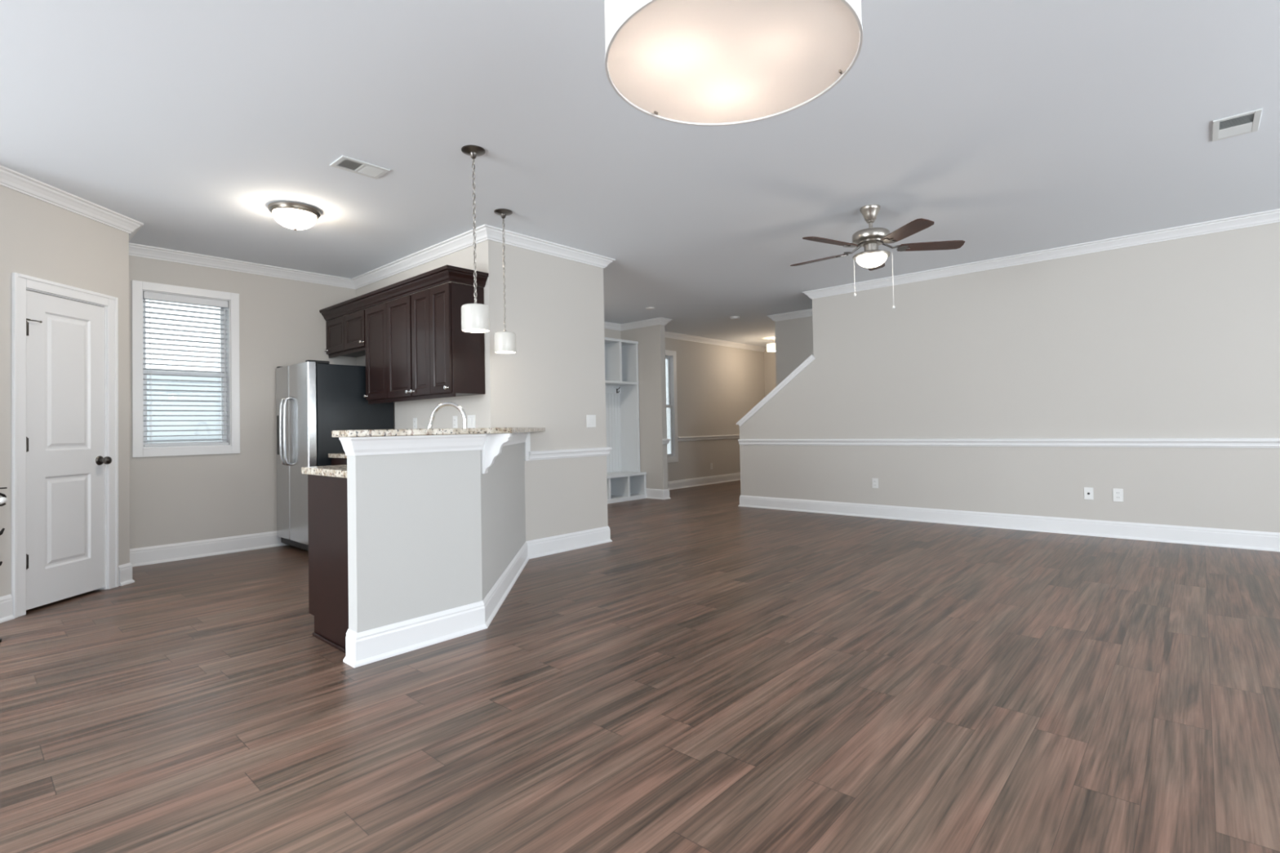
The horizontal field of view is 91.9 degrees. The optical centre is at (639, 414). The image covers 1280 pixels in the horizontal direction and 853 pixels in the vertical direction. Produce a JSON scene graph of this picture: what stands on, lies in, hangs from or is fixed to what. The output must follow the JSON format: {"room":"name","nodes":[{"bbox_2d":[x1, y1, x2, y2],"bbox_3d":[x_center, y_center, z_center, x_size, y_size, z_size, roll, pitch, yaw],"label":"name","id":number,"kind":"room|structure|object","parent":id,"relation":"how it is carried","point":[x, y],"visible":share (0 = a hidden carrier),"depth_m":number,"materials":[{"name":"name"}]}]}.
{"room":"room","nodes":[
{"label":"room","id":0,"kind":"room"},
{"bbox_2d":[0,185,129,596],"bbox_3d":[-3.939,-0.115,4.014,0.110,2.743,1.390,-1,-1,0],"label":"wall","id":1,"kind":"structure","parent":0,"point":[39,239],"depth_m":4.11,"materials":[{"name":"beige paint"}]},
{"bbox_2d":[11,272,118,617],"bbox_3d":[-3.922,0.192,4.202,0.132,2.136,0.758,-1,-1,0],"label":"trim","id":2,"kind":"structure","parent":1,"relation":"attached to","point":[20,282],"depth_m":3.98,"materials":[{"name":"white paint"}]},
{"bbox_2d":[0,562,134,622],"bbox_3d":[-3.930,1.188,4.292,0.416,0.150,1.976,-1,-1,-16],"label":"baseboard","id":3,"kind":"structure","parent":1,"relation":"attached to","point":[125,571],"depth_m":3.79,"materials":[{"name":"white paint"}]},
{"bbox_2d":[26,289,111,610],"bbox_3d":[-3.861,0.225,4.195,0.110,2.024,0.591,-1,-1,0],"label":"door","id":4,"kind":"structure","parent":1,"relation":"in","point":[65,459],"depth_m":4.17,"materials":[{"name":"white paint"}]},
{"bbox_2d":[0,164,143,240],"bbox_3d":[-3.947,-1.436,4.338,0.477,0.088,1.976,-1,-1,-16],"label":"trim","id":5,"kind":"structure","parent":1,"relation":"attached to","point":[11,179],"depth_m":4.17,"materials":[{"name":"white paint"}]},
{"bbox_2d":[128,224,488,549],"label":"wall","id":6,"kind":"structure","parent":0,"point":[175,499],"depth_m":5.89,"materials":[{"name":"beige paint"}]},
{"bbox_2d":[131,280,239,457],"bbox_3d":[-4.129,-0.391,5.639,0.178,1.517,0.797,-2,-2,42],"label":"window","id":7,"kind":"structure","parent":6,"relation":"attached to","point":[138,287],"depth_m":5.58,"materials":[{"name":"white paint"}]},
{"bbox_2d":[142,291,228,447],"bbox_3d":[-4.101,-0.395,5.614,0.064,1.352,0.629,-2,-2,42],"label":"window blind","id":8,"kind":"object","parent":6,"relation":"attached to","point":[148,295],"visible":0.98,"depth_m":5.61,"materials":[{"name":"white plastic"}]},
{"bbox_2d":[129,530,288,567],"bbox_3d":[-3.706,1.216,5.914,0.028,0.150,2.030,-2,-2,42],"label":"baseboard","id":9,"kind":"structure","parent":6,"relation":"attached to","point":[144,556],"depth_m":5.62,"materials":[{"name":"white paint"}]},
{"bbox_2d":[346,434,482,632],"bbox_3d":[-1.153,0.648,3.235,0.096,1.079,0.690,-2,-2,42],"label":"wall","id":10,"kind":"structure","parent":0,"point":[415,525],"depth_m":3.15,"materials":[{"name":"grey paint"}]},
{"bbox_2d":[331,427,545,437],"bbox_3d":[-0.963,0.106,4.138,0.655,0.033,2.616,-1,-1,10],"label":"countertop","id":11,"kind":"structure","parent":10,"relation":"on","point":[371,433],"depth_m":3.17,"materials":[{"name":"stone"}]},
{"bbox_2d":[481,433,511,474],"bbox_3d":[-0.819,0.223,3.556,0.158,0.226,0.100,-1,-1,-3],"label":"corbel","id":12,"kind":"object","parent":10,"relation":"attached to","point":[492,448],"visible":0.84,"depth_m":3.52,"materials":[{"name":"white paint"}]},
{"bbox_2d":[355,240,608,541],"bbox_3d":[-1.778,-0.108,6.431,2.707,2.743,1.316,-2,-2,42],"label":"wall","id":13,"kind":"structure","parent":0,"point":[554,379],"depth_m":5.52,"materials":[{"name":"beige paint"}]},
{"bbox_2d":[324,309,365,358],"bbox_3d":[-2.849,-0.798,6.274,0.912,0.385,0.348,-2,-2,42],"label":"upper cabinet","id":14,"kind":"object","parent":13,"relation":"attached to","point":[345,335],"visible":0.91,"depth_m":6.16,"materials":[{"name":"brown wood"}]},
{"bbox_2d":[319,264,488,320],"bbox_3d":[-2.280,-1.066,5.740,2.486,0.105,0.378,-2,-2,42],"label":"crown molding","id":15,"kind":"structure","parent":14,"relation":"attached to","point":[446,273],"depth_m":5.24,"materials":[{"name":"brown wood"}]},
{"bbox_2d":[363,294,414,404],"bbox_3d":[-2.178,-0.564,5.666,0.881,0.905,0.348,-2,-2,42],"label":"upper cabinet","id":16,"kind":"object","parent":13,"relation":"attached to","point":[388,325],"visible":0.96,"depth_m":5.53,"materials":[{"name":"brown wood"}]},
{"bbox_2d":[413,417,417,429],"bbox_3d":[-2.125,0.089,5.851,0.072,0.116,0.008,-2,-2,42],"label":"wall outlet","id":17,"kind":"object","parent":13,"relation":"attached to","point":[415,420],"visible":0.92,"depth_m":5.84,"materials":[{"name":"white plastic"}]},
{"bbox_2d":[409,281,484,399],"bbox_3d":[-1.622,-0.584,5.164,0.615,0.905,0.348,-2,-2,42],"label":"upper cabinet","id":18,"kind":"object","parent":13,"relation":"attached to","point":[448,361],"visible":1,"depth_m":5.00,"materials":[{"name":"brown wood"}]},
{"bbox_2d":[453,415,457,428],"bbox_3d":[-1.606,0.070,5.381,0.072,0.116,0.008,-2,-2,42],"label":"wall outlet","id":19,"kind":"object","parent":13,"relation":"attached to","point":[455,418],"visible":0.91,"depth_m":5.37,"materials":[{"name":"white plastic"}]},
{"bbox_2d":[466,414,475,428],"bbox_3d":[-1.421,0.063,5.214,0.116,0.118,0.009,-2,-2,42],"label":"light switch","id":20,"kind":"object","parent":13,"relation":"attached to","point":[470,419],"visible":0.87,"depth_m":5.21,"materials":[{"name":"white plastic"}]},
{"bbox_2d":[524,431,530,461],"bbox_3d":[-0.961,0.270,5.292,0.012,0.247,0.053,-2,-2,42],"label":"trim","id":21,"kind":"structure","parent":13,"relation":"attached to","point":[527,442],"depth_m":5.29,"materials":[{"name":"white paint"}]},
{"bbox_2d":[484,224,615,268],"bbox_3d":[-1.736,-1.437,6.396,2.691,0.088,1.484,-2,-2,42],"label":"trim","id":22,"kind":"structure","parent":13,"relation":"attached to","point":[494,233],"depth_m":5.45,"materials":[{"name":"white paint"}]},
{"bbox_2d":[526,526,612,559],"bbox_3d":[-1.585,1.187,6.496,2.635,0.150,1.011,-2,-2,42],"label":"baseboard","id":23,"kind":"structure","parent":13,"relation":"attached to","point":[538,548],"depth_m":5.58,"materials":[{"name":"white paint"}]},
{"bbox_2d":[528,447,612,460],"bbox_3d":[-1.581,0.390,6.525,2.645,0.080,0.986,-2,-2,42],"label":"chair rail","id":24,"kind":"object","parent":13,"relation":"attached to","point":[597,451],"visible":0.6,"depth_m":5.61,"materials":[{"name":"white paint"}]},
{"bbox_2d":[586,414,595,427],"bbox_3d":[-0.459,0.061,5.858,0.009,0.118,0.116,-2,-2,42],"label":"light switch","id":25,"kind":"object","parent":13,"relation":"attached to","point":[591,419],"visible":1,"depth_m":5.86,"materials":[{"name":"white plastic"}]},
{"bbox_2d":[480,442,525,599],"bbox_3d":[-0.979,0.668,4.360,0.096,1.079,1.810,-1,-1,-3],"label":"wall","id":26,"kind":"structure","parent":0,"point":[503,510],"depth_m":4.14,"materials":[{"name":"grey paint"}]},
{"bbox_2d":[338,432,528,455],"bbox_3d":[-0.986,0.166,4.052,0.492,0.089,2.398,-1,-1,12],"label":"trim","id":27,"kind":"structure","parent":26,"relation":"attached to","point":[354,446],"depth_m":3.17,"materials":[{"name":"white paint"}]},
{"bbox_2d":[342,541,528,667],"bbox_3d":[-0.970,1.126,4.040,0.479,0.150,2.386,-1,-1,11],"label":"baseboard","id":28,"kind":"structure","parent":26,"relation":"attached to","point":[368,646],"depth_m":3.20,"materials":[{"name":"white paint"}]},
{"bbox_2d":[0,480,1279,852],"bbox_3d":[1.306,1.212,3.804,11.130,0.120,16.200,-2,-2,42],"label":"floor","id":29,"kind":"structure","parent":0,"point":[716,674],"depth_m":2.44,"materials":[{"name":"brown wood"}]},
{"bbox_2d":[0,487,7,642],"bbox_3d":[-3.522,0.791,3.366,0.117,0.890,0.122,-2,-2,42],"label":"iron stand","id":30,"kind":"object","parent":29,"relation":"on","point":[3,500],"visible":1,"depth_m":3.42,"materials":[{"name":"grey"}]},
{"bbox_2d":[307,474,348,653],"bbox_3d":[-1.452,0.760,3.444,0.632,0.876,0.554,-2,-2,42],"label":"base cabinet","id":31,"kind":"object","parent":29,"relation":"on","point":[327,496],"visible":0.25,"depth_m":3.25,"materials":[{"name":"brown wood"}]},
{"bbox_2d":[275,360,393,551],"bbox_3d":[-3.021,0.400,6.066,0.835,1.761,0.860,-2,-2,42],"label":"refrigerator","id":32,"kind":"object","parent":29,"relation":"on","point":[314,398],"visible":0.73,"depth_m":5.74,"materials":[{"name":"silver metal"}]},
{"bbox_2d":[331,457,346,465],"bbox_3d":[-2.046,0.809,5.334,1.540,0.876,0.636,-2,-2,42],"label":"base cabinet","id":33,"kind":"object","parent":29,"relation":"on","point":[335,461],"visible":0.02,"depth_m":5.54,"materials":[{"name":"brown wood"}]},
{"bbox_2d":[604,337,646,503],"bbox_3d":[-0.642,0.077,9.171,0.504,2.440,1.626,-2,-2,42],"label":"hall tree","id":34,"kind":"object","parent":29,"relation":"on","point":[625,481],"visible":0.38,"depth_m":9.69,"materials":[{"name":"white paint"}]},
{"bbox_2d":[604,380,636,386],"bbox_3d":[-0.700,-0.483,9.220,0.383,0.035,1.528,-2,-2,42],"label":"shelf","id":35,"kind":"object","parent":34,"relation":"attached to","point":[608,383],"depth_m":9.53,"materials":[{"name":"white paint"}]},
{"bbox_3d":[-1.150,0.770,4.247,1.239,0.876,1.038,-2,-2,42],"label":"base cabinet","id":36,"kind":"object","parent":29,"relation":"on","visible":0},
{"bbox_2d":[301,453,346,478],"bbox_3d":[-1.914,0.334,4.566,2.797,0.038,1.623,-2,-2,42],"label":"countertop","id":37,"kind":"structure","parent":36,"relation":"on","point":[337,471],"depth_m":3.31,"materials":[{"name":"stone"}]},
{"bbox_2d":[426,401,466,428],"bbox_3d":[-1.288,0.105,4.185,0.298,0.380,0.143,-1,-1,-27],"label":"kitchen faucet","id":38,"kind":"object","parent":37,"relation":"on","point":[437,408],"visible":0.62,"depth_m":4.18,"materials":[{"name":"silver metal"}]},
{"bbox_2d":[0,0,1279,346],"bbox_3d":[1.251,-1.650,3.861,11.130,0.120,16.200,-2,-2,42],"label":"ceiling","id":39,"kind":"structure","parent":0,"point":[1012,127],"depth_m":3.49,"materials":[{"name":"white paint"}]},
{"bbox_2d":[267,200,321,230],"bbox_3d":[-2.521,-1.424,4.527,0.344,0.158,0.344,-2,-2,42],"label":"flush ceiling light","id":40,"kind":"object","parent":39,"relation":"attached to","point":[294,215],"visible":1,"depth_m":4.43,"materials":[{"name":"white glass"}]},
{"bbox_2d":[329,155,390,178],"bbox_3d":[-1.730,-1.528,3.833,0.190,0.009,0.290,-2,-2,42],"label":"ceiling vent","id":41,"kind":"object","parent":39,"relation":"in","point":[344,162],"visible":1,"depth_m":3.82,"materials":[{"name":"white metal"}]},
{"bbox_2d":[461,144,489,333],"bbox_3d":[-0.967,-1.020,3.621,0.161,1.062,0.161,-2,-2,42],"label":"pendant lamp","id":42,"kind":"object","parent":39,"relation":"hanging from","point":[475,317],"visible":1,"depth_m":3.58,"materials":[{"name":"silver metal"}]},
{"bbox_2d":[462,328,488,332],"bbox_3d":[-0.957,-0.493,3.611,0.149,0.001,0.149,-2,-2,42],"label":"diffuser","id":43,"kind":"object","parent":42,"relation":"attached to","point":[466,330],"depth_m":3.62,"materials":[{"name":"white glass"}]},
{"bbox_2d":[493,208,516,353],"bbox_3d":[-1.020,-0.998,4.657,0.161,1.062,0.161,-2,-2,42],"label":"pendant lamp","id":44,"kind":"object","parent":39,"relation":"hanging from","point":[504,342],"visible":1,"depth_m":4.61,"materials":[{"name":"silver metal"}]},
{"bbox_2d":[496,351,515,353],"bbox_3d":[-1.010,-0.471,4.646,0.149,0.001,0.149,-2,-2,42],"label":"diffuser","id":45,"kind":"object","parent":44,"relation":"attached to","point":[505,352],"depth_m":4.66,"materials":[{"name":"white glass"}]},
{"bbox_2d":[645,306,654,310],"bbox_3d":[0.142,-1.465,8.562,0.120,0.016,0.120,-2,-2,42],"label":"ceiling disc","id":46,"kind":"object","parent":39,"relation":"attached to","point":[648,308],"visible":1,"depth_m":8.54,"materials":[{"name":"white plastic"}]},
{"bbox_2d":[604,0,862,125],"bbox_3d":[0.210,-1.229,1.504,0.604,0.774,0.604,-2,-2,42],"label":"drum pendant","id":47,"kind":"object","parent":39,"relation":"hanging from","point":[689,62],"visible":1,"depth_m":1.46,"materials":[{"name":"white glass"}]},
{"bbox_2d":[729,315,739,319],"bbox_3d":[1.435,-1.456,9.375,0.150,0.051,0.150,-2,-2,42],"label":"smoke detector","id":48,"kind":"object","parent":39,"relation":"attached to","point":[732,317],"visible":1,"depth_m":9.32,"materials":[{"name":"white plastic"}]},
{"bbox_2d":[766,337,775,351],"bbox_3d":[2.537,-1.330,11.764,0.260,0.250,0.260,-2,-2,42],"label":"pendant","id":49,"kind":"object","parent":39,"relation":"hanging from","point":[771,347],"visible":0.75,"depth_m":11.67,"materials":[{"name":"white glass"}]},
{"bbox_2d":[790,204,964,308],"bbox_3d":[1.730,-1.186,4.763,1.234,0.788,1.288,-2,-2,42],"label":"ceiling fan","id":50,"kind":"object","parent":39,"relation":"hanging from","point":[873,258],"visible":1,"depth_m":4.65,"materials":[{"name":"silver metal"}]},
{"bbox_2d":[1212,108,1262,141],"bbox_3d":[3.367,-1.633,3.502,0.194,0.009,0.335,-2,-2,42],"label":"ceiling vent","id":51,"kind":"object","parent":39,"relation":"in","point":[1246,122],"visible":1,"depth_m":3.49,"materials":[{"name":"white metal"}]},
{"bbox_2d":[620,324,667,489],"bbox_3d":[0.059,-0.077,9.713,0.830,2.743,0.110,-2,-2,42],"label":"wall","id":52,"kind":"structure","parent":0,"point":[651,339],"depth_m":9.53,"materials":[{"name":"beige paint"}]},
{"bbox_2d":[620,317,672,330],"bbox_3d":[0.064,-1.405,9.712,0.914,0.088,0.278,-2,-2,42],"label":"trim","id":53,"kind":"structure","parent":52,"relation":"attached to","point":[662,321],"depth_m":9.56,"materials":[{"name":"white paint"}]},
{"bbox_2d":[646,488,671,499],"bbox_3d":[0.272,1.212,9.517,0.378,0.150,0.166,-2,-2,42],"label":"baseboard","id":54,"kind":"structure","parent":52,"relation":"attached to","point":[658,494],"depth_m":9.43,"materials":[{"name":"white paint"}]},
{"bbox_2d":[662,439,670,444],"bbox_3d":[0.083,0.422,9.691,0.868,0.080,0.186,-2,-2,42],"label":"trim","id":55,"kind":"structure","parent":52,"relation":"attached to","point":[664,441],"depth_m":9.40,"materials":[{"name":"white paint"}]},
{"bbox_2d":[604,328,764,481],"bbox_3d":[0.143,-0.062,10.544,0.160,2.743,7.364,-2,-2,42],"label":"wall","id":56,"kind":"structure","parent":0,"point":[717,385],"depth_m":11.77,"materials":[{"name":"beige paint"}]},
{"bbox_2d":[604,321,620,330],"bbox_3d":[-1.271,-1.397,8.854,0.084,0.088,2.954,-2,-2,42],"label":"trim","id":57,"kind":"structure","parent":56,"relation":"attached to","point":[611,326],"depth_m":9.77,"materials":[{"name":"white paint"}]},
{"bbox_2d":[665,350,678,462],"bbox_3d":[0.220,-0.145,10.620,0.178,1.960,1.120,-2,-2,42],"label":"window","id":58,"kind":"structure","parent":56,"relation":"in","point":[670,361],"depth_m":10.94,"materials":[{"name":"white paint"}]},
{"bbox_2d":[667,472,740,489],"bbox_3d":[1.573,1.223,11.314,0.858,0.150,4.300,-2,-2,42],"label":"baseboard","id":59,"kind":"structure","parent":56,"relation":"attached to","point":[684,483],"depth_m":11.48,"materials":[{"name":"white paint"}]},
{"bbox_2d":[677,434,739,441],"bbox_3d":[1.260,0.438,11.612,0.038,0.080,4.280,-2,-2,42],"label":"trim","id":60,"kind":"structure","parent":56,"relation":"attached to","point":[737,436],"depth_m":11.61,"materials":[{"name":"white paint"}]},
{"bbox_2d":[664,331,766,351],"bbox_3d":[1.235,-1.389,11.626,0.084,0.088,4.300,-2,-2,42],"label":"trim","id":61,"kind":"structure","parent":56,"relation":"attached to","point":[668,335],"depth_m":11.78,"materials":[{"name":"white paint"}]},
{"bbox_2d":[764,348,776,396],"bbox_3d":[3.520,-0.087,12.536,2.380,2.743,0.120,-2,-2,42],"label":"wall","id":62,"kind":"structure","parent":0,"point":[770,368],"depth_m":13.16,"materials":[{"name":"beige paint"}]},
{"bbox_2d":[774,315,813,386],"bbox_3d":[5.241,-0.241,6.532,8.470,2.743,0.120,-2,-2,42],"label":"wall","id":63,"kind":"structure","parent":0,"point":[793,337],"depth_m":9.17,"materials":[{"name":"beige paint"}]},
{"bbox_2d":[767,308,812,321],"bbox_3d":[6.223,-1.563,7.735,8.554,0.088,3.384,-2,-2,42],"label":"trim","id":64,"kind":"structure","parent":63,"relation":"attached to","point":[807,313],"depth_m":9.11,"materials":[{"name":"white paint"}]},
{"bbox_2d":[739,222,1279,533],"bbox_3d":[4.500,-0.244,5.664,8.405,2.743,0.115,-2,-2,42],"label":"wall","id":65,"kind":"structure","parent":0,"point":[1180,338],"depth_m":5.99,"materials":[{"name":"beige paint"}]},
{"bbox_2d":[736,354,815,426],"bbox_3d":[1.787,-0.293,8.117,1.178,0.881,0.155,-2,-2,42],"label":"trim","id":66,"kind":"structure","parent":65,"relation":"attached to","point":[811,357],"depth_m":8.03,"materials":[{"name":"white paint"}]},
{"bbox_2d":[871,478,878,488],"bbox_3d":[2.726,0.796,7.182,0.072,0.116,0.008,-2,-2,42],"label":"wall outlet","id":67,"kind":"object","parent":65,"relation":"attached to","point":[874,481],"visible":1,"depth_m":7.18,"materials":[{"name":"white plastic"}]},
{"bbox_2d":[737,495,1279,551],"bbox_3d":[4.515,1.053,5.648,8.433,0.150,0.171,-2,-2,42],"label":"baseboard","id":68,"kind":"structure","parent":65,"relation":"attached to","point":[1216,537],"depth_m":6.06,"materials":[{"name":"white paint"}]},
{"bbox_2d":[737,438,1279,448],"bbox_3d":[4.459,0.255,5.598,8.405,0.080,0.038,-2,-2,42],"label":"chair rail","id":69,"kind":"object","parent":65,"relation":"attached to","point":[1073,442],"visible":1,"depth_m":6.00,"materials":[{"name":"white paint"}]},
{"bbox_2d":[802,208,1279,299],"bbox_3d":[4.855,-1.585,5.347,7.379,0.088,0.283,-2,-2,42],"label":"crown molding","id":70,"kind":"structure","parent":65,"relation":"attached to","point":[1271,216],"depth_m":5.90,"materials":[{"name":"white paint"}]},
{"bbox_2d":[1084,487,1093,499],"bbox_3d":[4.218,0.743,5.827,0.072,0.116,0.018,-2,-2,42],"label":"cable plate","id":71,"kind":"object","parent":65,"relation":"attached to","point":[1088,491],"visible":1,"depth_m":5.83,"materials":[{"name":"white plastic"}]},
{"bbox_2d":[1112,488,1123,502],"bbox_3d":[4.385,0.739,5.683,0.076,0.120,0.008,-2,-2,42],"label":"wall outlet","id":72,"kind":"object","parent":65,"relation":"attached to","point":[1117,494],"visible":1,"depth_m":5.68,"materials":[{"name":"white plastic"}]},
{"label":"outside","id":73,"kind":"structure","parent":0,"visible":0},
{"bbox_2d":[146,369,222,447],"bbox_3d":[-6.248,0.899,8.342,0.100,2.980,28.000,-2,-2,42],"label":"window pane","id":74,"kind":"structure","parent":73,"point":[165,377],"depth_m":8.37,"materials":[{"name":"clear glass"}]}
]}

